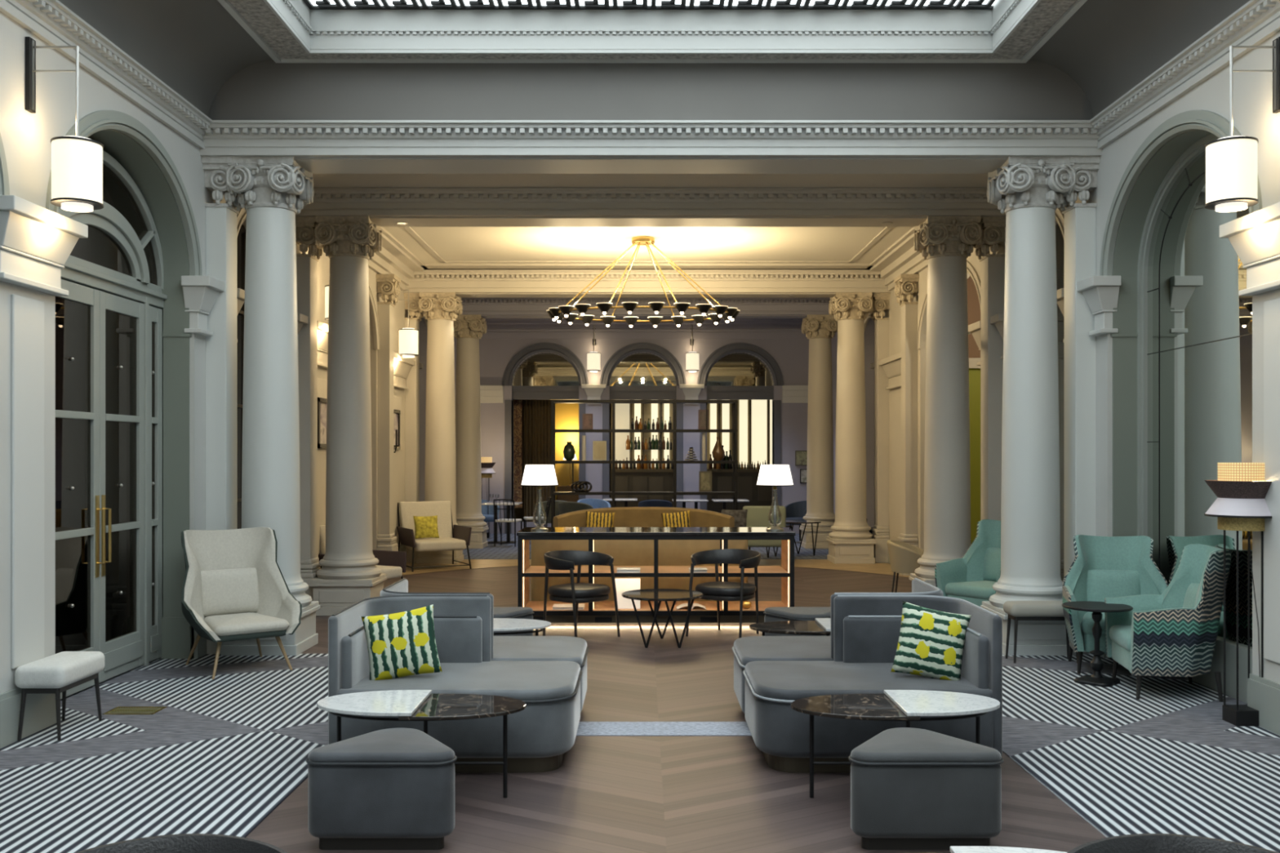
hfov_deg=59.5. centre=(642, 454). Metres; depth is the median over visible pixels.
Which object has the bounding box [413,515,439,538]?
cushion
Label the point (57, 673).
bench
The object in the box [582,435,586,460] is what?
book
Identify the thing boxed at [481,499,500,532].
tub chair
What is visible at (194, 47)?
ceiling
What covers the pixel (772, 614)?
ottoman
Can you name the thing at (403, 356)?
diffuser
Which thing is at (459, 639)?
cushion
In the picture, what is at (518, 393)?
trim
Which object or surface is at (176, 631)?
trim
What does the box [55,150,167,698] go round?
door
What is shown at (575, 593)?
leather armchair
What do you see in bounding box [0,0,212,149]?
trim
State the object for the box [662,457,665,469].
bottle
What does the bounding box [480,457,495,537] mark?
floor lamp
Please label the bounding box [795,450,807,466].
framed picture
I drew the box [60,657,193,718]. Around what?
trim
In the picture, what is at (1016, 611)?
footstool
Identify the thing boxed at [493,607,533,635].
ottoman
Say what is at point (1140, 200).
trim
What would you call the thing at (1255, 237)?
trim
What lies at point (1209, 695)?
trim
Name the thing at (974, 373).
wall
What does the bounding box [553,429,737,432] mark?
shelf
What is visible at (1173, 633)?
wingback chair
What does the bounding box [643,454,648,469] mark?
bottle
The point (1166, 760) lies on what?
carpet
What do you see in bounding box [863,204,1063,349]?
trim
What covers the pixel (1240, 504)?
floor lamp
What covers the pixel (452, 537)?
lounge armchair
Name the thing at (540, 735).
sofa
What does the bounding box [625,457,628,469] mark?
bottle
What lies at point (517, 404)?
patterned panel
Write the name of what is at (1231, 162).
wall lantern
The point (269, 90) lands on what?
ceiling
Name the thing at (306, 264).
column
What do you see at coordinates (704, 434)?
vase
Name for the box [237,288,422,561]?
trim
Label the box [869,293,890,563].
pilaster
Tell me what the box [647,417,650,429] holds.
bottle
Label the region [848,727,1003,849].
ottoman
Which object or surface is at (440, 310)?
column
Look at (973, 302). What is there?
wall
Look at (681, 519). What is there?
cushion
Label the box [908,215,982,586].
column
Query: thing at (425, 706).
coffee table
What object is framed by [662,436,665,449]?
bottle
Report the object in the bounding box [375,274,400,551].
pilaster
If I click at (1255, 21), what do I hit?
trim
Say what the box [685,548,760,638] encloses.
leather armchair
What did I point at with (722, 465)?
bottle
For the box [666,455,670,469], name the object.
bottle
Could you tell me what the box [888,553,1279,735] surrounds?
baseboard
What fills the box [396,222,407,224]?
recessed light
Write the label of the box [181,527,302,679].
wingback chair
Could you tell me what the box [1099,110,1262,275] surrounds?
trim
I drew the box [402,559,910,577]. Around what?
carpet
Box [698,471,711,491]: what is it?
framed picture
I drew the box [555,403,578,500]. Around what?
wall
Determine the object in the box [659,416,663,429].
bottle
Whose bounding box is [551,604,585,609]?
book
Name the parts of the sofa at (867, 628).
seat, seat, backrest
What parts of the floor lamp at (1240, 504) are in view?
lamp shade, lamp shade, lamp shade, lamp shade, cord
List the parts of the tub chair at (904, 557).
leg, leg, backrest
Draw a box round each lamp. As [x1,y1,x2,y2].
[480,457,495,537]
[520,464,558,530]
[563,453,577,485]
[756,464,793,530]
[1204,462,1271,726]
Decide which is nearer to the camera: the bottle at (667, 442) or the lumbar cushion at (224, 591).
the lumbar cushion at (224, 591)
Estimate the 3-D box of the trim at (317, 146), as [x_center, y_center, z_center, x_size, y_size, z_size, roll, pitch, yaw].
[0.070,-2.574,9.470,7.380,0.272,0.820,0,0,0]
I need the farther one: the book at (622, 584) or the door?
the book at (622, 584)
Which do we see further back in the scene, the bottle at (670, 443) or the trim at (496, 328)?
the bottle at (670, 443)
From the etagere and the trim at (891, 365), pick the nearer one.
the trim at (891, 365)
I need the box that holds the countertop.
[610,468,759,472]
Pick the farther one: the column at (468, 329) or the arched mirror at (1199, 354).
the column at (468, 329)
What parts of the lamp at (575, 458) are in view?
stem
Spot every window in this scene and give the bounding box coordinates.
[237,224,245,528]
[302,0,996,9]
[512,352,773,386]
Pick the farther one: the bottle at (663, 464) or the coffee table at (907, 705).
the bottle at (663, 464)
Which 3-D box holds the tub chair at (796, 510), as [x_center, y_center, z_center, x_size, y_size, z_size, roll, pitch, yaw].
[2.967,1.261,21.015,0.625,0.782,0.668,0,0,-40]
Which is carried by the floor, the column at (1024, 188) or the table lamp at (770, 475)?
the column at (1024, 188)
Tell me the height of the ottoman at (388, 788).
0.424 m
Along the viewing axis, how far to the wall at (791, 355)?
23.30 m
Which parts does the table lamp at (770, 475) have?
stem, lamp shade, glass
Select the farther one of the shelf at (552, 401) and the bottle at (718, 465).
the bottle at (718, 465)
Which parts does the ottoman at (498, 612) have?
seat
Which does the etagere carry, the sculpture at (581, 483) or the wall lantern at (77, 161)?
the sculpture at (581, 483)
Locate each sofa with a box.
[328,595,582,772]
[379,577,588,711]
[552,506,734,527]
[732,577,943,713]
[742,595,1002,772]
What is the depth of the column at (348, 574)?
11.56 m
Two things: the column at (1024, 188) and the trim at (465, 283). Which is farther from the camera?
the trim at (465, 283)
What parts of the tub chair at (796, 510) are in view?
seat, backrest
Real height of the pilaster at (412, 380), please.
4.100 m
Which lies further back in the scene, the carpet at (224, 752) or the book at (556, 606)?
the book at (556, 606)
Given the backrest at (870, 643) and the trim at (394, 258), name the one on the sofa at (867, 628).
the backrest at (870, 643)
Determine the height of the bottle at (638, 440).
0.295 m
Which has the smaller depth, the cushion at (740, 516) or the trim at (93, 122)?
the trim at (93, 122)
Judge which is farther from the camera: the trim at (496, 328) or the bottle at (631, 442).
the bottle at (631, 442)
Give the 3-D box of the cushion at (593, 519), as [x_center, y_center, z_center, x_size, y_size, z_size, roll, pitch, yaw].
[-0.620,1.030,16.270,0.432,0.412,0.161,0,0,4]
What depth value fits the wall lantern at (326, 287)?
12.15 m
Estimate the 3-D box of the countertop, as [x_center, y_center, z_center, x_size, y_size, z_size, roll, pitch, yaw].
[1.307,0.366,25.520,4.041,0.073,0.440,0,0,0]
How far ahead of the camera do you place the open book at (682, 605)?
10.76 m
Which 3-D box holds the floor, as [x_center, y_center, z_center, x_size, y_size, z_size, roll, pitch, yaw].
[0.070,1.710,12.000,8.180,0.120,31.000,0,0,0]
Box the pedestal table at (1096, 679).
[1062,600,1133,687]
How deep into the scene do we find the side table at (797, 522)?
18.23 m
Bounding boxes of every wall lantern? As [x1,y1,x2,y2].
[25,36,103,212]
[324,284,328,320]
[398,289,418,357]
[586,324,600,372]
[685,324,699,372]
[1204,36,1279,212]
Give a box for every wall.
[0,11,457,693]
[479,338,808,521]
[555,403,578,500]
[831,31,1279,683]
[967,275,980,358]
[968,368,980,544]
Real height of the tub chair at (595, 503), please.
0.782 m
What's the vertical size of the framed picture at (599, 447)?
0.347 m
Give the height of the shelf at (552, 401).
0.048 m
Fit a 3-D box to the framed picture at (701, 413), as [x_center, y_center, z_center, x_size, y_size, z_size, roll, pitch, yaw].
[1.093,-0.625,20.028,0.186,0.350,0.024,0,0,0]
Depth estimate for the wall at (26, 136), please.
6.87 m
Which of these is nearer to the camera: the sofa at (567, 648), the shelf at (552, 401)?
the sofa at (567, 648)
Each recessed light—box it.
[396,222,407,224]
[881,222,892,224]
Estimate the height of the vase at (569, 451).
0.340 m
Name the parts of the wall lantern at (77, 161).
wall plate, arm, lamp shade, rod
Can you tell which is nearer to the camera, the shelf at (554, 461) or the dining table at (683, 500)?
the shelf at (554, 461)
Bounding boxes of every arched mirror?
[1055,223,1063,581]
[1146,150,1252,648]
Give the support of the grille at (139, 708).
on the carpet at (224, 752)
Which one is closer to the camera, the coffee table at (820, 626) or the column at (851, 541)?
the coffee table at (820, 626)
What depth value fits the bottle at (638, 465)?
25.45 m
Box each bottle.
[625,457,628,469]
[626,435,630,449]
[629,457,632,469]
[630,437,632,449]
[631,417,634,429]
[633,437,636,449]
[634,416,638,429]
[636,454,640,469]
[637,436,640,449]
[638,418,642,429]
[640,437,644,449]
[640,455,643,469]
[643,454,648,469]
[644,439,647,449]
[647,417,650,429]
[648,437,651,449]
[651,435,654,449]
[651,458,654,469]
[652,418,654,429]
[654,435,657,449]
[655,417,659,429]
[658,435,660,449]
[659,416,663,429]
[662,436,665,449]
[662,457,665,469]
[663,420,666,429]
[666,438,669,449]
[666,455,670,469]
[668,417,671,429]
[669,439,671,449]
[708,453,712,469]
[713,458,716,469]
[716,463,720,469]
[720,445,725,469]
[724,451,728,469]
[728,449,732,469]
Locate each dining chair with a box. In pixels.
[493,498,521,546]
[523,497,551,528]
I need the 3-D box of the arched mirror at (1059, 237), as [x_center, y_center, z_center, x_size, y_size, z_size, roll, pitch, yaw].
[4.020,-0.315,10.600,0.020,3.930,1.640,0,0,0]
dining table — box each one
[481,502,522,543]
[603,497,637,507]
[671,498,708,509]
[711,498,749,510]
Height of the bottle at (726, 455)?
0.405 m
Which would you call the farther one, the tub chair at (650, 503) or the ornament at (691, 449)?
the tub chair at (650, 503)
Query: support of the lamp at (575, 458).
on the base cabinet
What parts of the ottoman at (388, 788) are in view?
seat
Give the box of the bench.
[14,651,104,741]
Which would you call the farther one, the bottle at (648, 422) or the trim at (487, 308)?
the bottle at (648, 422)
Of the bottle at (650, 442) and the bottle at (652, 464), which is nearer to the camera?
the bottle at (652, 464)
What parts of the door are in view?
glass pane, handle, handle, fanlight glass, glass pane, glass pane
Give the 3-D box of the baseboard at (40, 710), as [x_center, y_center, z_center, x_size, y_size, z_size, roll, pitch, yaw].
[-3.615,1.500,9.900,0.050,0.300,26.800,0,0,0]
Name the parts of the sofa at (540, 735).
backrest, seat, seat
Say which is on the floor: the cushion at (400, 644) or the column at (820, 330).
the column at (820, 330)
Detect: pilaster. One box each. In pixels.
[201,155,245,653]
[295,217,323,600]
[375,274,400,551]
[404,293,423,563]
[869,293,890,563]
[893,274,919,575]
[973,217,1005,520]
[1055,155,1100,653]
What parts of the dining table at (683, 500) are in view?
leg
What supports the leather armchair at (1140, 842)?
on the floor
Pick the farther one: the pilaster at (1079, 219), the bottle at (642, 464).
the bottle at (642, 464)
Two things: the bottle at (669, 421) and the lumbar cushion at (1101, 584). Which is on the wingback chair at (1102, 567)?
the lumbar cushion at (1101, 584)
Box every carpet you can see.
[0,653,328,852]
[462,533,828,559]
[1002,653,1279,852]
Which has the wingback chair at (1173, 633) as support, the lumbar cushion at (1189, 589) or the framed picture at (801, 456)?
the lumbar cushion at (1189, 589)
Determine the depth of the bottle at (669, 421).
25.54 m
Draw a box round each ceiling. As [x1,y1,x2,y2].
[57,0,272,116]
[208,60,1093,119]
[312,173,988,187]
[382,226,913,263]
[1028,0,1249,117]
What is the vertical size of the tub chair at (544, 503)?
0.782 m
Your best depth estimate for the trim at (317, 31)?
8.96 m
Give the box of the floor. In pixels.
[245,565,1106,852]
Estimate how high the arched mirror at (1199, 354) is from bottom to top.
3.500 m
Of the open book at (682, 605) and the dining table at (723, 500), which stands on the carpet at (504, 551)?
the dining table at (723, 500)
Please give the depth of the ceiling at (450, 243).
14.86 m
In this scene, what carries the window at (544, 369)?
in the wall at (791, 355)
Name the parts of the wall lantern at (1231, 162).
rod, lamp shade, arm, wall plate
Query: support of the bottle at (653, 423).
on the bar
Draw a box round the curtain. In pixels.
[524,400,551,521]
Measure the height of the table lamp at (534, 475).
0.635 m
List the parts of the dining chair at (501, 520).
leg, leg, backrest, seat, leg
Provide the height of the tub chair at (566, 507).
0.782 m
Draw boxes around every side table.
[622,588,702,648]
[765,524,792,557]
[786,520,821,555]
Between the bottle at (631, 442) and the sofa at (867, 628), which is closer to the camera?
the sofa at (867, 628)
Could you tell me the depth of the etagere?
19.82 m
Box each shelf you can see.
[516,527,795,624]
[551,400,737,403]
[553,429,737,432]
[553,460,737,463]
[553,491,737,494]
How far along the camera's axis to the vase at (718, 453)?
19.93 m
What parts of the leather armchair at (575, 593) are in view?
leg, leg, leg, seat, backrest, seat frame, leg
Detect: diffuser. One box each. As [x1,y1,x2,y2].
[61,201,93,212]
[402,355,414,357]
[1214,201,1247,212]
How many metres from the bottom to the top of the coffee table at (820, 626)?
0.466 m
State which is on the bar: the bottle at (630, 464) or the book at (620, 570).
the bottle at (630, 464)
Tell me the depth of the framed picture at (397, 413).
16.39 m
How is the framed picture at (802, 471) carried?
attached to the wall at (791, 355)
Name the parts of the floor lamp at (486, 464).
lamp shade, lamp shade, lamp shade, lamp shade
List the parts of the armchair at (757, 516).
seat, backrest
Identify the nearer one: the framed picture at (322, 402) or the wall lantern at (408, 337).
the framed picture at (322, 402)
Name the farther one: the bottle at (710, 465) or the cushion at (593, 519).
the bottle at (710, 465)
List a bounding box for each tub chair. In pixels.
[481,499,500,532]
[533,500,565,527]
[557,501,593,515]
[577,498,610,508]
[638,499,672,506]
[784,500,806,541]
[886,540,924,592]
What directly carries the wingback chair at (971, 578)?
on the floor
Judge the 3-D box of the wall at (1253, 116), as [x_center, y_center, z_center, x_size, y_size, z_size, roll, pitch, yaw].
[3.940,-0.630,9.900,0.360,4.560,26.800,0,0,0]
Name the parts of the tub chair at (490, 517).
seat, backrest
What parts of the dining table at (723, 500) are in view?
leg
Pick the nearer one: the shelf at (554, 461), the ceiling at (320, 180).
the ceiling at (320, 180)
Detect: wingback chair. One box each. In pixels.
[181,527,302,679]
[934,519,1000,606]
[1062,534,1170,678]
[1104,543,1231,702]
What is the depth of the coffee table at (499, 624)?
7.78 m
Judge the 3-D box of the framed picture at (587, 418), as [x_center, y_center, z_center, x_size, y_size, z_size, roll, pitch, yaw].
[-0.979,-0.589,20.028,0.186,0.279,0.024,0,0,0]
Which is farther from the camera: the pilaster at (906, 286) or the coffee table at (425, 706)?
the pilaster at (906, 286)
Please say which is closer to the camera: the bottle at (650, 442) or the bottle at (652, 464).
the bottle at (652, 464)
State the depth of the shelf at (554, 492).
19.82 m
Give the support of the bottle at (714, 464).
on the bar
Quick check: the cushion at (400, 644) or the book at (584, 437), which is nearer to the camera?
the cushion at (400, 644)
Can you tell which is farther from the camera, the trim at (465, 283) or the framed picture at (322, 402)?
the trim at (465, 283)
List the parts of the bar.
cabinet door, light panel, light panel, cabinet door, light panel, cabinet door, light panel, panel, cabinet door, light panel, cabinet door, light panel, light panel, cabinet door, light panel, cabinet door, light panel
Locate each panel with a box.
[513,400,522,507]
[531,539,747,600]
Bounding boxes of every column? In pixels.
[221,155,319,655]
[309,215,386,615]
[416,292,463,564]
[453,315,488,548]
[799,315,837,548]
[826,292,875,564]
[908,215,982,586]
[980,155,1076,655]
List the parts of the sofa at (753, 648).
seat, seat, backrest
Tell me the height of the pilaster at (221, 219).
4.100 m
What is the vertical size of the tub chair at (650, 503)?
0.782 m
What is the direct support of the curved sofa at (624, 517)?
on the floor
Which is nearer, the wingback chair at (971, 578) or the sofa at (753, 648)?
the sofa at (753, 648)
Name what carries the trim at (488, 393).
attached to the wall at (791, 355)
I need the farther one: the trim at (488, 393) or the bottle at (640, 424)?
the bottle at (640, 424)
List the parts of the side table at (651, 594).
leg, leg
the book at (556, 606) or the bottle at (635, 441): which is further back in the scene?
the bottle at (635, 441)
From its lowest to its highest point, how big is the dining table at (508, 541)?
0.750 m
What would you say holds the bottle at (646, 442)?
on the bar
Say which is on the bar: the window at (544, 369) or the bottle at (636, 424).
the bottle at (636, 424)
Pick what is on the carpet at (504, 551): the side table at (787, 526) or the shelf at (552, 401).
the side table at (787, 526)
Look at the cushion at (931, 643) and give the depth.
6.00 m
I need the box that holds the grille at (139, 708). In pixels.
[102,706,166,714]
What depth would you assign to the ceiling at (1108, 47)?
8.22 m
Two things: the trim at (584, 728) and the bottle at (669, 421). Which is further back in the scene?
the bottle at (669, 421)
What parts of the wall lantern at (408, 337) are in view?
lamp shade, rod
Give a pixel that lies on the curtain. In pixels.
(537, 413)
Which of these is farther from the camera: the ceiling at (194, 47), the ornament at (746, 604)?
the ornament at (746, 604)
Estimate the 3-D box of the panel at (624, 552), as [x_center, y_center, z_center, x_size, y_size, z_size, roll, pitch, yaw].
[-0.030,1.220,12.020,2.260,0.860,0.800,0,0,0]
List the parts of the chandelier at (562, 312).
rod, rod, rod, rod, rod, rod, rod, rod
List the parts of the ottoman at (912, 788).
seat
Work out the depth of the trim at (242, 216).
15.04 m
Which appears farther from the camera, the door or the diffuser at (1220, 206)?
the door
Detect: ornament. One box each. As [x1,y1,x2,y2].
[684,447,697,460]
[742,600,751,608]
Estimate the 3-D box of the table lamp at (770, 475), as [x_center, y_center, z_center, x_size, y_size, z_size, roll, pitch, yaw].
[1.290,0.417,10.900,0.359,0.635,0.359,0,0,0]
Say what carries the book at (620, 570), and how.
on the console shelf at (601, 612)
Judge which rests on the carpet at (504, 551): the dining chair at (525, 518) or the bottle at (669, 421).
the dining chair at (525, 518)
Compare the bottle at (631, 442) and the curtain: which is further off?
the bottle at (631, 442)
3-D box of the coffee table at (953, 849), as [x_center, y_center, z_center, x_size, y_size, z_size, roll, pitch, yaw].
[0.930,1.417,3.140,1.000,0.466,0.500,0,0,0]
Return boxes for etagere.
[551,400,737,527]
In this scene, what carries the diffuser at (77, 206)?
attached to the wall lantern at (77, 161)
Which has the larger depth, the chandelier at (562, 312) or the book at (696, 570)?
the chandelier at (562, 312)
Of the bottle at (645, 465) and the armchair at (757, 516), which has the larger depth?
the bottle at (645, 465)
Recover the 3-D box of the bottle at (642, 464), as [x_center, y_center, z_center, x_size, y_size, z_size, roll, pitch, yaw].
[-0.010,0.176,25.480,0.078,0.306,0.076,0,0,0]
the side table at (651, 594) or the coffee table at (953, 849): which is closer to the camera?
the coffee table at (953, 849)
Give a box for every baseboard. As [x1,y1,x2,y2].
[0,544,406,748]
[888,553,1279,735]
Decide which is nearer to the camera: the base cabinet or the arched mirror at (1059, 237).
the arched mirror at (1059, 237)
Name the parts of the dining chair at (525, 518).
seat, leg, leg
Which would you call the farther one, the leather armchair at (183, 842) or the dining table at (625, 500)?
the dining table at (625, 500)
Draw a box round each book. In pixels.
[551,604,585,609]
[614,577,639,608]
[616,567,639,573]
[676,603,706,609]
[688,567,707,573]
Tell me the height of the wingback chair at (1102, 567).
1.014 m
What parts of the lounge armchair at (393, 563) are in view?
arm panel, backrest, seat, arm panel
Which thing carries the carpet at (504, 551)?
on the floor
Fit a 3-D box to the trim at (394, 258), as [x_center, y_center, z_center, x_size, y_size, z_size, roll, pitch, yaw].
[0.070,-2.647,14.485,7.380,0.355,4.970,0,0,0]
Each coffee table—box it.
[316,689,525,798]
[493,617,551,635]
[749,617,831,635]
[791,689,999,798]
[904,845,1066,852]
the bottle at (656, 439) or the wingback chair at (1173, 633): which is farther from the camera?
the bottle at (656, 439)
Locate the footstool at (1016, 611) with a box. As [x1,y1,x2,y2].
[1003,600,1077,662]
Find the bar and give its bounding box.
[610,400,772,513]
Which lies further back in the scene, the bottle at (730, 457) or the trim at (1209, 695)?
the bottle at (730, 457)
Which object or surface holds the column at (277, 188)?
on the floor
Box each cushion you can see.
[200,568,258,616]
[340,616,482,688]
[361,604,442,679]
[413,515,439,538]
[586,511,614,527]
[661,510,690,527]
[720,509,747,527]
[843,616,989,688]
[890,600,971,680]
[982,547,1000,581]
[1086,568,1140,601]
[1182,582,1199,608]
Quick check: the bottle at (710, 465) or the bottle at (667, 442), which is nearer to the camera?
the bottle at (710, 465)
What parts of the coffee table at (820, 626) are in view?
frame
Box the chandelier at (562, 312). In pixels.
[546,236,739,327]
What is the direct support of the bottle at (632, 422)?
on the bar
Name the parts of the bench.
leg, leg, seat, frame, leg, leg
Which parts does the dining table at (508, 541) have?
leg, leg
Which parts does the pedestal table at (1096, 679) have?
stem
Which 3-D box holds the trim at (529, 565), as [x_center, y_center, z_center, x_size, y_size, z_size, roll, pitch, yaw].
[0.070,1.646,15.825,7.380,0.001,2.470,0,0,0]
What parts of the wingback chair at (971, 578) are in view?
seat, seat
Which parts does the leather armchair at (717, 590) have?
leg, leg, seat, backrest, seat frame, leg, leg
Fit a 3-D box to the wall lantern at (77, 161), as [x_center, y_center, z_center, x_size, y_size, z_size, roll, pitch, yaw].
[-3.405,-1.948,6.600,0.430,1.005,0.280,0,0,0]
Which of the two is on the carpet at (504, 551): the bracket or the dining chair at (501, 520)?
the dining chair at (501, 520)
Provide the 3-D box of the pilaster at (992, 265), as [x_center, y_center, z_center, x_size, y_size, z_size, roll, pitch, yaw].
[3.630,-0.400,11.760,0.260,4.100,0.420,0,0,0]
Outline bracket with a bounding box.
[393,429,399,453]
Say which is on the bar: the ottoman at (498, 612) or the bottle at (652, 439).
the bottle at (652, 439)
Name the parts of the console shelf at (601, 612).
post, panel, socket plate, post, socket plate, shelf, post, shelf, socket plate, post, post, panel, post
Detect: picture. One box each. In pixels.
[317,397,327,448]
[393,408,400,449]
[582,413,592,429]
[592,440,606,460]
[697,409,708,429]
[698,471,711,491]
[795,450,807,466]
[800,468,807,483]
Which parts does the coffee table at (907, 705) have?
leg, frame, leg, leg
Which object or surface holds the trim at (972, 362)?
attached to the wall at (974, 373)
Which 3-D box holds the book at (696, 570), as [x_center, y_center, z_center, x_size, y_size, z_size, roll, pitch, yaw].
[0.535,1.111,10.760,0.170,0.028,0.200,0,0,0]
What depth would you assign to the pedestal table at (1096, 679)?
8.05 m
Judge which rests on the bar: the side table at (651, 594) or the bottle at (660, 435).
the bottle at (660, 435)
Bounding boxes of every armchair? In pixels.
[75,833,288,852]
[318,524,406,579]
[396,501,471,572]
[542,550,620,637]
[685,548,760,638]
[742,506,786,550]
[1066,833,1279,852]
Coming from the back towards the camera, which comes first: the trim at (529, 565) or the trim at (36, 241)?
the trim at (529, 565)
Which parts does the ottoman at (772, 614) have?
seat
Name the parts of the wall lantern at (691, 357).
lamp shade, rod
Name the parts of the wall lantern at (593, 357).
lamp shade, rod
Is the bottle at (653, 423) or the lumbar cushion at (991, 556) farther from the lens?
the bottle at (653, 423)
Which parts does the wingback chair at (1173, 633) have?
leg, seat, seat, leg, leg, leg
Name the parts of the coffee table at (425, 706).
leg, frame, leg, leg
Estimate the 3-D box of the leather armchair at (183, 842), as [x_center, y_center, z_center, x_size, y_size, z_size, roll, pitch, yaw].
[-1.035,1.268,2.339,0.645,0.767,0.561,0,0,-10]
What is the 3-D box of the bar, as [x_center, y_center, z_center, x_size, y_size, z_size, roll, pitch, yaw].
[1.307,0.150,25.520,4.041,3.000,0.440,0,0,0]
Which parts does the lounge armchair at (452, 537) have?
leg, arm panel, leg, backrest, seat, leg, arm panel, leg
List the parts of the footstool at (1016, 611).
leg, leg, seat, frame, leg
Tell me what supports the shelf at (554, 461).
attached to the etagere
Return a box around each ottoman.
[306,727,457,849]
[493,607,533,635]
[763,607,831,635]
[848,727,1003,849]
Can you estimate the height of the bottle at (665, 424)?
0.247 m
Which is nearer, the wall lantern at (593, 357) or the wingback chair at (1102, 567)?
the wingback chair at (1102, 567)
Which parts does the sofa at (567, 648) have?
backrest, seat, seat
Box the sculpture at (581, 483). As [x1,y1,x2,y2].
[570,480,592,492]
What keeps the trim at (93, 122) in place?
attached to the wall at (26, 136)
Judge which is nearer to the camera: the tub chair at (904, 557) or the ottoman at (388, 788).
the ottoman at (388, 788)
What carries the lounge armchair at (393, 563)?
on the floor
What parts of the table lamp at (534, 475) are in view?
lamp shade, stem, glass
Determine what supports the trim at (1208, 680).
attached to the wall at (1253, 116)
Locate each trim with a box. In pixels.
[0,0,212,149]
[0,110,202,275]
[0,195,224,668]
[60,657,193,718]
[87,128,191,658]
[200,120,1102,173]
[217,0,1087,62]
[237,204,427,349]
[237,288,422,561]
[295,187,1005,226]
[368,226,928,290]
[402,270,891,297]
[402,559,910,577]
[403,564,904,577]
[460,297,830,318]
[480,318,807,533]
[480,384,808,404]
[502,342,783,533]
[576,721,751,735]
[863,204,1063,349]
[870,288,1063,537]
[968,358,980,368]
[1076,201,1279,663]
[1089,0,1279,149]
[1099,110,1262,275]
[1108,657,1247,707]
[1110,128,1212,658]
[1137,133,1252,703]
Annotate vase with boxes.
[563,441,575,460]
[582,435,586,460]
[702,432,706,460]
[711,437,724,460]
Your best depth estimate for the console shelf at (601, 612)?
10.65 m
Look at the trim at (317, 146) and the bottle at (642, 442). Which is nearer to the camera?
the trim at (317, 146)
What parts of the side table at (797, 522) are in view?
leg, leg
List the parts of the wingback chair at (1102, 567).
leg, leg, seat, seat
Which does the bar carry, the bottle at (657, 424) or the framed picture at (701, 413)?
the bottle at (657, 424)
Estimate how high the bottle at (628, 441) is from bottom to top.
0.324 m
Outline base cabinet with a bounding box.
[557,485,578,502]
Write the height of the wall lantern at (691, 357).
1.005 m
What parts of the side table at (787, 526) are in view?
leg, leg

